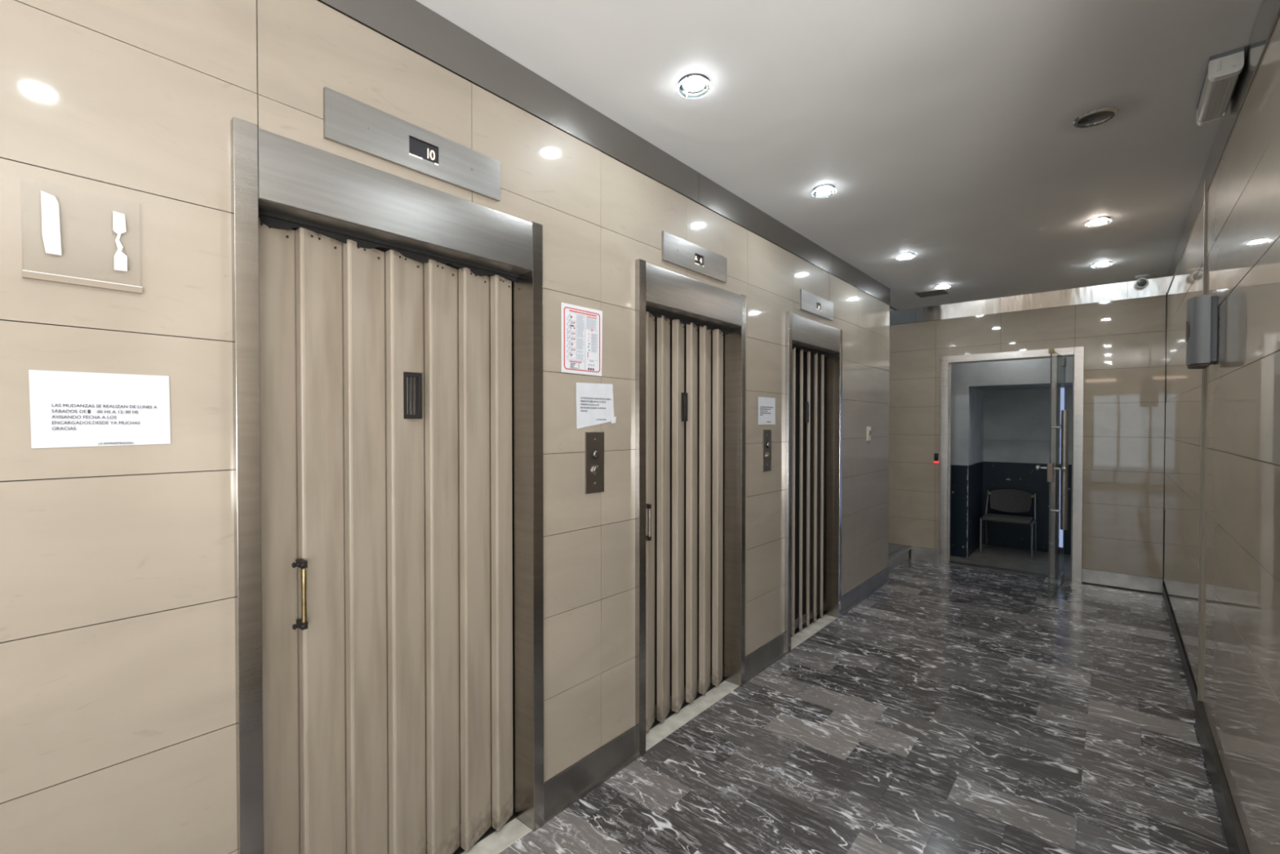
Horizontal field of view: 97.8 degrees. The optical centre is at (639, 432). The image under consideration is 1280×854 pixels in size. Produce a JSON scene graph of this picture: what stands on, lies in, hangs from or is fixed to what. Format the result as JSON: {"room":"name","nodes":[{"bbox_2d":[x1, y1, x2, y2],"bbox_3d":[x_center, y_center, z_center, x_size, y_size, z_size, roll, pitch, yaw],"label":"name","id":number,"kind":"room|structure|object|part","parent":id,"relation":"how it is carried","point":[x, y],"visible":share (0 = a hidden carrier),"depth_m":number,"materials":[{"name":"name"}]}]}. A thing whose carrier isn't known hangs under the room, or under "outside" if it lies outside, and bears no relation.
{"room":"lobby","nodes":[
{"label":"lobby","id":0,"kind":"room"},
{"bbox_2d":[0,0,889,853],"bbox_3d":[-0.901,0.077,1.547,0.226,2.683,9.592,1,1,40],"label":"wall","id":1,"kind":"structure","parent":0,"point":[117,684],"depth_m":1.25,"materials":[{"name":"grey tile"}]},
{"bbox_2d":[21,191,142,293],"bbox_3d":[-1.108,-0.386,1.115,0.011,0.188,0.170,1,1,40],"label":"sign holder","id":2,"kind":"object","parent":1,"relation":"attached to","point":[51,229],"visible":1,"depth_m":1.08,"materials":[{"name":"plastic"}]},
{"bbox_2d":[28,369,170,448],"bbox_3d":[-1.093,-0.046,1.141,0.003,0.152,0.208,1,1,40],"label":"notice","id":3,"kind":"object","parent":1,"relation":"attached to","point":[68,409],"visible":1,"depth_m":1.13,"materials":[{"name":"paper"}]},
{"bbox_2d":[230,116,543,853],"bbox_3d":[-0.697,0.348,1.695,0.150,2.159,0.913,1,1,40],"label":"elevator door","id":4,"kind":"structure","parent":1,"relation":"in","point":[300,368],"depth_m":1.65,"materials":[{"name":"metal"}]},
{"bbox_3d":[-0.873,0.424,1.452,0.014,0.145,0.014,1,1,40],"label":"handle","id":5,"kind":"part","parent":4,"relation":"part of","materials":[{"name":"gold metal"}]},
{"bbox_3d":[-0.704,-0.113,1.723,0.004,0.115,0.037,1,1,40],"label":"pane","id":6,"kind":"part","parent":4,"relation":"part of","materials":[{"name":"black"}]},
{"bbox_3d":[-0.685,1.420,1.701,0.097,0.015,0.819,1,1,40],"label":"sill","id":7,"kind":"part","parent":4,"relation":"part of","materials":[{"name":"white stone"}]},
{"bbox_2d":[323,86,500,201],"bbox_3d":[-0.643,-0.832,1.655,0.013,0.129,0.542,1,1,40],"label":"indicator","id":8,"kind":"object","parent":1,"relation":"attached to","point":[348,122],"visible":1,"depth_m":1.61,"materials":[{"name":"metal"}]},
{"bbox_2d":[560,302,602,376],"bbox_3d":[-0.222,-0.355,2.165,0.002,0.262,0.220,1,1,40],"label":"poster","id":9,"kind":"object","parent":1,"relation":"attached to","point":[581,327],"visible":1,"depth_m":2.16,"materials":[{"name":"white paper"}]},
{"bbox_2d":[566,313,597,366],"bbox_3d":[-0.222,-0.349,2.163,0.001,0.215,0.170,1,1,40],"label":"print","id":10,"kind":"object","parent":9,"relation":"attached to","point":[581,328],"depth_m":2.16,"materials":[{"name":"grey paper"}]},
{"bbox_2d":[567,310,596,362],"bbox_3d":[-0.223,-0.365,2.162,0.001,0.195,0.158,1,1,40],"label":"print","id":11,"kind":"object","parent":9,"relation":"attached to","point":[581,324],"depth_m":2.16,"materials":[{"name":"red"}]},
{"bbox_2d":[584,431,604,493],"bbox_3d":[-0.176,0.120,2.216,0.018,0.241,0.103,1,1,40],"label":"panel","id":12,"kind":"object","parent":1,"relation":"attached to","point":[593,441],"visible":1,"depth_m":2.21,"materials":[{"name":"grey metal"}]},
{"bbox_2d":[575,382,616,428],"bbox_3d":[-0.172,-0.105,2.223,0.006,0.183,0.223,1,1,40],"label":"notice","id":13,"kind":"object","parent":1,"relation":"attached to","point":[594,402],"visible":1,"depth_m":2.21,"materials":[{"name":"paper"}]},
{"bbox_2d":[316,0,890,305],"bbox_3d":[-0.818,-1.189,1.460,0.013,0.148,9.590,1,1,40],"label":"trim","id":14,"kind":"structure","parent":1,"relation":"attached to","point":[409,24],"depth_m":2.07,"materials":[{"name":"silver metal"}]},
{"bbox_2d":[633,258,746,757],"bbox_3d":[0.234,0.334,2.793,0.150,2.159,0.905,1,1,40],"label":"elevator door","id":15,"kind":"structure","parent":1,"relation":"in","point":[665,295],"depth_m":2.83,"materials":[{"name":"metal"}]},
{"bbox_3d":[0.043,0.410,2.533,0.014,0.132,0.014,1,1,40],"label":"handle","id":16,"kind":"part","parent":15,"relation":"part of","materials":[{"name":"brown metal"}]},
{"bbox_3d":[0.245,1.406,2.797,0.097,0.015,0.818,1,1,40],"label":"sill","id":17,"kind":"part","parent":15,"relation":"part of","materials":[{"name":"white stone"}]},
{"bbox_2d":[661,231,726,283],"bbox_3d":[0.278,-0.850,2.741,0.013,0.130,0.541,1,1,40],"label":"indicator","id":18,"kind":"object","parent":1,"relation":"attached to","point":[676,251],"visible":1,"depth_m":2.71,"materials":[{"name":"metal"}]},
{"bbox_2d":[543,566,890,823],"bbox_3d":[-0.811,1.353,1.487,0.029,0.132,9.592,1,1,40],"label":"baseboard","id":19,"kind":"structure","parent":1,"relation":"attached to","point":[561,791],"depth_m":2.31,"materials":[{"name":"metal"}]},
{"bbox_2d":[758,396,775,424],"bbox_3d":[0.753,-0.125,3.316,0.003,0.162,0.215,1,1,40],"label":"notice","id":20,"kind":"object","parent":1,"relation":"attached to","point":[766,406],"visible":1,"depth_m":3.32,"materials":[{"name":"paper"}]},
{"bbox_2d":[762,429,771,471],"bbox_3d":[0.759,0.109,3.317,0.018,0.246,0.102,1,1,40],"label":"panel","id":21,"kind":"object","parent":1,"relation":"attached to","point":[766,433],"visible":1,"depth_m":3.31,"materials":[{"name":"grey metal"}]},
{"bbox_2d":[783,311,842,653],"bbox_3d":[1.164,0.320,3.889,0.150,2.159,0.900,1,1,40],"label":"elevator door","id":22,"kind":"structure","parent":1,"relation":"in","point":[802,334],"depth_m":4.04,"materials":[{"name":"metal"}]},
{"bbox_3d":[1.175,1.392,3.894,0.097,0.015,0.807,1,1,40],"label":"sill","id":23,"kind":"part","parent":22,"relation":"part of","materials":[{"name":"white stone"}]},
{"bbox_2d":[800,288,833,320],"bbox_3d":[1.226,-0.873,3.859,0.013,0.129,0.542,1,1,40],"label":"indicator","id":24,"kind":"object","parent":1,"relation":"attached to","point":[811,303],"visible":1,"depth_m":3.83,"materials":[{"name":"metal"}]},
{"bbox_2d":[866,426,871,440],"bbox_3d":[1.922,0.013,4.688,0.016,0.120,0.085,1,1,40],"label":"wall switch","id":25,"kind":"object","parent":1,"relation":"attached to","point":[868,428],"visible":1,"depth_m":4.68,"materials":[{"name":"beige plastic"}]},
{"bbox_2d":[342,262,806,840],"bbox_3d":[-0.213,0.260,3.168,0.820,2.315,3.930,1,1,40],"label":"elevator door","id":26,"kind":"structure","parent":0,"point":[655,317],"depth_m":3.08,"materials":[{"name":"beige metal"}]},
{"bbox_2d":[415,0,1263,310],"bbox_3d":[1.675,-1.555,0.114,6.020,0.617,10.772,1,1,40],"label":"ceiling","id":27,"kind":"structure","parent":0,"point":[944,133],"depth_m":2.22,"materials":[{"name":"paint"}]},
{"bbox_2d":[678,73,710,97],"bbox_3d":[0.197,-1.260,2.037,0.124,0.023,0.124,1,1,40],"label":"recessed light","id":28,"kind":"object","parent":27,"relation":"in","point":[693,83],"visible":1,"depth_m":2.03,"materials":[{"name":"grey"}]},
{"bbox_2d":[812,184,835,196],"bbox_3d":[0.972,-1.271,2.950,0.124,0.023,0.124,1,1,40],"label":"recessed light","id":29,"kind":"object","parent":27,"relation":"in","point":[824,188],"visible":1,"depth_m":2.94,"materials":[{"name":"grey"}]},
{"bbox_2d":[897,253,914,260],"bbox_3d":[1.946,-1.286,4.098,0.124,0.023,0.124,1,1,40],"label":"recessed light","id":30,"kind":"object","parent":27,"relation":"in","point":[904,255],"visible":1,"depth_m":4.08,"materials":[{"name":"grey"}]},
{"bbox_2d":[914,288,948,297],"bbox_3d":[2.736,-1.307,5.249,0.240,0.010,0.240,1,1,40],"label":"ceiling vent","id":31,"kind":"object","parent":27,"relation":"in","point":[940,291],"visible":1,"depth_m":5.23,"materials":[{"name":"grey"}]},
{"bbox_2d":[935,284,950,289],"bbox_3d":[2.706,-1.297,4.994,0.124,0.023,0.124,1,1,40],"label":"recessed light","id":32,"kind":"object","parent":27,"relation":"in","point":[941,285],"visible":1,"depth_m":4.97,"materials":[{"name":"grey"}]},
{"bbox_2d":[1072,106,1119,128],"bbox_3d":[1.841,-1.269,2.258,0.148,0.010,0.148,1,1,40],"label":"recessed light","id":33,"kind":"object","parent":27,"relation":"in","point":[1094,117],"visible":1,"depth_m":2.25,"materials":[{"name":"silver metal"}]},
{"bbox_2d":[1086,216,1111,226],"bbox_3d":[2.786,-1.277,3.396,0.124,0.023,0.124,1,1,40],"label":"recessed light","id":34,"kind":"object","parent":27,"relation":"in","point":[1099,220],"visible":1,"depth_m":3.38,"materials":[{"name":"grey"}]},
{"bbox_2d":[1092,261,1111,267],"bbox_3d":[3.556,-1.288,4.303,0.124,0.023,0.124,1,1,40],"label":"recessed light","id":35,"kind":"object","parent":27,"relation":"in","point":[1103,263],"visible":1,"depth_m":4.29,"materials":[{"name":"grey"}]},
{"bbox_2d":[1134,274,1150,288],"bbox_3d":[4.186,-1.248,4.653,0.096,0.112,0.149,1,1,40],"label":"security camera","id":36,"kind":"object","parent":27,"relation":"attached to","point":[1142,282],"visible":1,"depth_m":4.62,"materials":[{"name":"white plastic"}]},
{"bbox_2d":[1195,46,1244,125],"bbox_3d":[2.085,-1.233,2.015,0.080,0.076,0.406,1,1,40],"label":"emergency light","id":37,"kind":"object","parent":27,"relation":"attached to","point":[1223,71],"visible":1,"depth_m":1.94,"materials":[{"name":"grey plastic"}]},
{"bbox_2d":[1197,70,1239,122],"bbox_3d":[2.087,-1.226,2.017,0.077,0.060,0.340,1,1,40],"label":"diffuser","id":38,"kind":"object","parent":37,"relation":"attached to","point":[1215,95],"depth_m":2.01,"materials":[{"name":"grey plastic"}]},
{"bbox_2d":[491,544,1229,853],"bbox_3d":[1.578,1.484,1.106,7.400,0.120,12.100,1,1,40],"label":"floor","id":39,"kind":"structure","parent":0,"point":[953,708],"depth_m":2.52,"materials":[{"name":"grey stone"}]},
{"bbox_2d":[888,543,912,571],"bbox_3d":[1.989,1.294,6.104,1.557,0.134,1.070,1,1,40],"label":"step","id":40,"kind":"structure","parent":39,"relation":"on","point":[898,554],"depth_m":5.78,"materials":[{"name":"metal"}]},
{"bbox_2d":[979,488,1036,558],"bbox_3d":[4.181,1.013,6.339,0.498,0.692,0.458,1,1,40],"label":"chair","id":41,"kind":"object","parent":39,"relation":"on","point":[1012,500],"visible":1,"depth_m":6.37,"materials":[{"name":"fabric"}]},
{"bbox_3d":[3.863,1.170,6.335,0.022,0.376,0.037,1,1,40],"label":"leg","id":42,"kind":"part","parent":41,"relation":"part of","materials":[{"name":"silver metal"}]},
{"bbox_3d":[4.000,0.841,6.489,0.029,0.298,0.415,1,1,42],"label":"rail","id":43,"kind":"part","parent":41,"relation":"part of","materials":[{"name":"silver metal"}]},
{"bbox_3d":[4.091,1.167,6.603,0.022,0.378,0.082,1,1,40],"label":"leg","id":44,"kind":"part","parent":41,"relation":"part of","materials":[{"name":"silver metal"}]},
{"bbox_3d":[4.161,0.978,6.316,0.440,0.070,0.397,1,1,40],"label":"seat","id":45,"kind":"part","parent":41,"relation":"part of","materials":[{"name":"fabric"}]},
{"bbox_3d":[4.162,1.010,6.318,0.476,0.023,0.218,1,1,40],"label":"cross rail","id":46,"kind":"part","parent":41,"relation":"part of","materials":[{"name":"silver metal"}]},
{"bbox_3d":[4.281,0.793,6.455,0.406,0.255,0.147,1,1,40],"label":"backrest","id":47,"kind":"part","parent":41,"relation":"part of","materials":[{"name":"fabric"}]},
{"bbox_3d":[4.226,1.174,6.027,0.022,0.376,0.037,1,1,40],"label":"leg","id":48,"kind":"part","parent":41,"relation":"part of","materials":[{"name":"silver metal"}]},
{"bbox_3d":[4.360,0.845,6.183,0.029,0.298,0.415,1,1,39],"label":"rail","id":49,"kind":"part","parent":41,"relation":"part of","materials":[{"name":"silver metal"}]},
{"bbox_3d":[4.454,1.170,6.295,0.022,0.378,0.082,1,1,40],"label":"leg","id":50,"kind":"part","parent":41,"relation":"part of","materials":[{"name":"silver metal"}]},
{"bbox_2d":[951,363,1072,557],"bbox_3d":[4.558,0.066,5.643,3.350,2.600,1.298,1,1,40],"label":"wall","id":51,"kind":"structure","parent":0,"point":[979,466],"depth_m":6.40,"materials":[{"name":"paint"}]},
{"bbox_2d":[982,440,1071,441],"bbox_3d":[4.524,0.101,6.385,1.040,0.012,0.012,1,1,40],"label":"wall ledge","id":52,"kind":"object","parent":51,"relation":"attached to","point":[983,440],"visible":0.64,"depth_m":6.46,"materials":[{"name":"grey"}]},
{"bbox_2d":[968,356,1072,390],"bbox_3d":[4.832,-0.860,5.529,2.600,0.745,0.900,1,1,40],"label":"lintel","id":53,"kind":"object","parent":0,"point":[1028,373],"visible":0.22,"depth_m":5.80,"materials":[{"name":"paint"}]},
{"bbox_2d":[888,293,1167,594],"bbox_3d":[3.210,0.022,5.849,3.727,2.683,0.131,1,1,40],"label":"wall","id":54,"kind":"structure","parent":0,"point":[1123,341],"depth_m":5.03,"materials":[{"name":"grey tile"}]},
{"bbox_2d":[933,453,938,462],"bbox_3d":[3.102,0.271,5.848,0.040,0.098,0.018,1,1,40],"label":"reader","id":55,"kind":"object","parent":54,"relation":"attached to","point":[935,455],"visible":1,"depth_m":5.84,"materials":[{"name":"black plastic"}]},
{"bbox_2d":[939,346,1084,599],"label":"door","id":56,"kind":"structure","parent":54,"relation":"in","point":[1077,353],"depth_m":5.08,"materials":[{"name":"metal"}]},
{"bbox_3d":[3.317,0.294,4.614,0.082,0.042,0.042,1,1,43],"label":"knob","id":57,"kind":"part","parent":56,"relation":"part of","materials":[{"name":"silver metal"}]},
{"bbox_3d":[3.627,0.345,4.854,0.010,2.038,0.835,1,1,43],"label":"glass","id":58,"kind":"part","parent":56,"relation":"part of","materials":[{"name":"clear glass"}]},
{"bbox_3d":[3.406,0.295,4.530,0.082,0.042,0.042,1,1,43],"label":"knob","id":59,"kind":"part","parent":56,"relation":"part of","materials":[{"name":"silver metal"}]},
{"bbox_3d":[3.453,0.308,4.547,0.048,0.975,0.048,1,1,43],"label":"bar handle","id":60,"kind":"part","parent":56,"relation":"part of","materials":[{"name":"metal"}]},
{"bbox_2d":[889,276,1166,325],"bbox_3d":[3.086,-1.245,5.844,3.524,0.148,0.033,1,1,40],"label":"trim","id":61,"kind":"structure","parent":54,"relation":"attached to","point":[1156,286],"depth_m":5.29,"materials":[{"name":"metal"}]},
{"bbox_2d":[911,546,1163,593],"bbox_3d":[3.681,1.303,5.382,1.981,0.132,0.016,1,1,40],"label":"baseboard","id":62,"kind":"structure","parent":54,"relation":"attached to","point":[1089,575],"depth_m":4.96,"materials":[{"name":"metal"}]},
{"bbox_2d":[1163,15,1279,853],"bbox_3d":[2.719,0.064,2.547,0.202,2.683,5.802,1,1,40],"label":"wall","id":63,"kind":"structure","parent":0,"point":[1241,682],"depth_m":1.92,"materials":[{"name":"grey tile"}]},
{"bbox_2d":[1186,294,1217,368],"bbox_3d":[2.434,-0.429,2.427,0.089,0.297,0.190,1,1,40],"label":"wall lamp","id":64,"kind":"object","parent":63,"relation":"attached to","point":[1202,315],"visible":1,"depth_m":2.36,"materials":[{"name":"grey metal"}]},
{"bbox_3d":[2.461,-0.434,2.408,0.024,0.275,0.175,1,1,40],"label":"plate","id":65,"kind":"part","parent":64,"relation":"part of","materials":[{"name":"grey plastic"}]},
{"bbox_2d":[1197,178,1207,701],"bbox_3d":[2.685,0.054,2.660,0.018,2.500,0.051,1,1,40],"label":"trim","id":66,"kind":"structure","parent":63,"relation":"attached to","point":[1205,212],"depth_m":2.65,"materials":[{"name":"beige"}]},
{"bbox_2d":[1162,582,1250,853],"bbox_3d":[2.595,1.341,2.579,0.029,0.128,5.664,1,1,40],"label":"baseboard","id":67,"kind":"structure","parent":63,"relation":"attached to","point":[1233,833],"depth_m":2.22,"materials":[{"name":"grey metal"}]},
{"bbox_2d":[1165,0,1279,294],"bbox_3d":[2.595,-1.203,2.534,0.013,0.148,5.645,1,1,40],"label":"trim","id":68,"kind":"structure","parent":63,"relation":"attached to","point":[1268,15],"depth_m":2.05,"materials":[{"name":"metal"}]}
]}

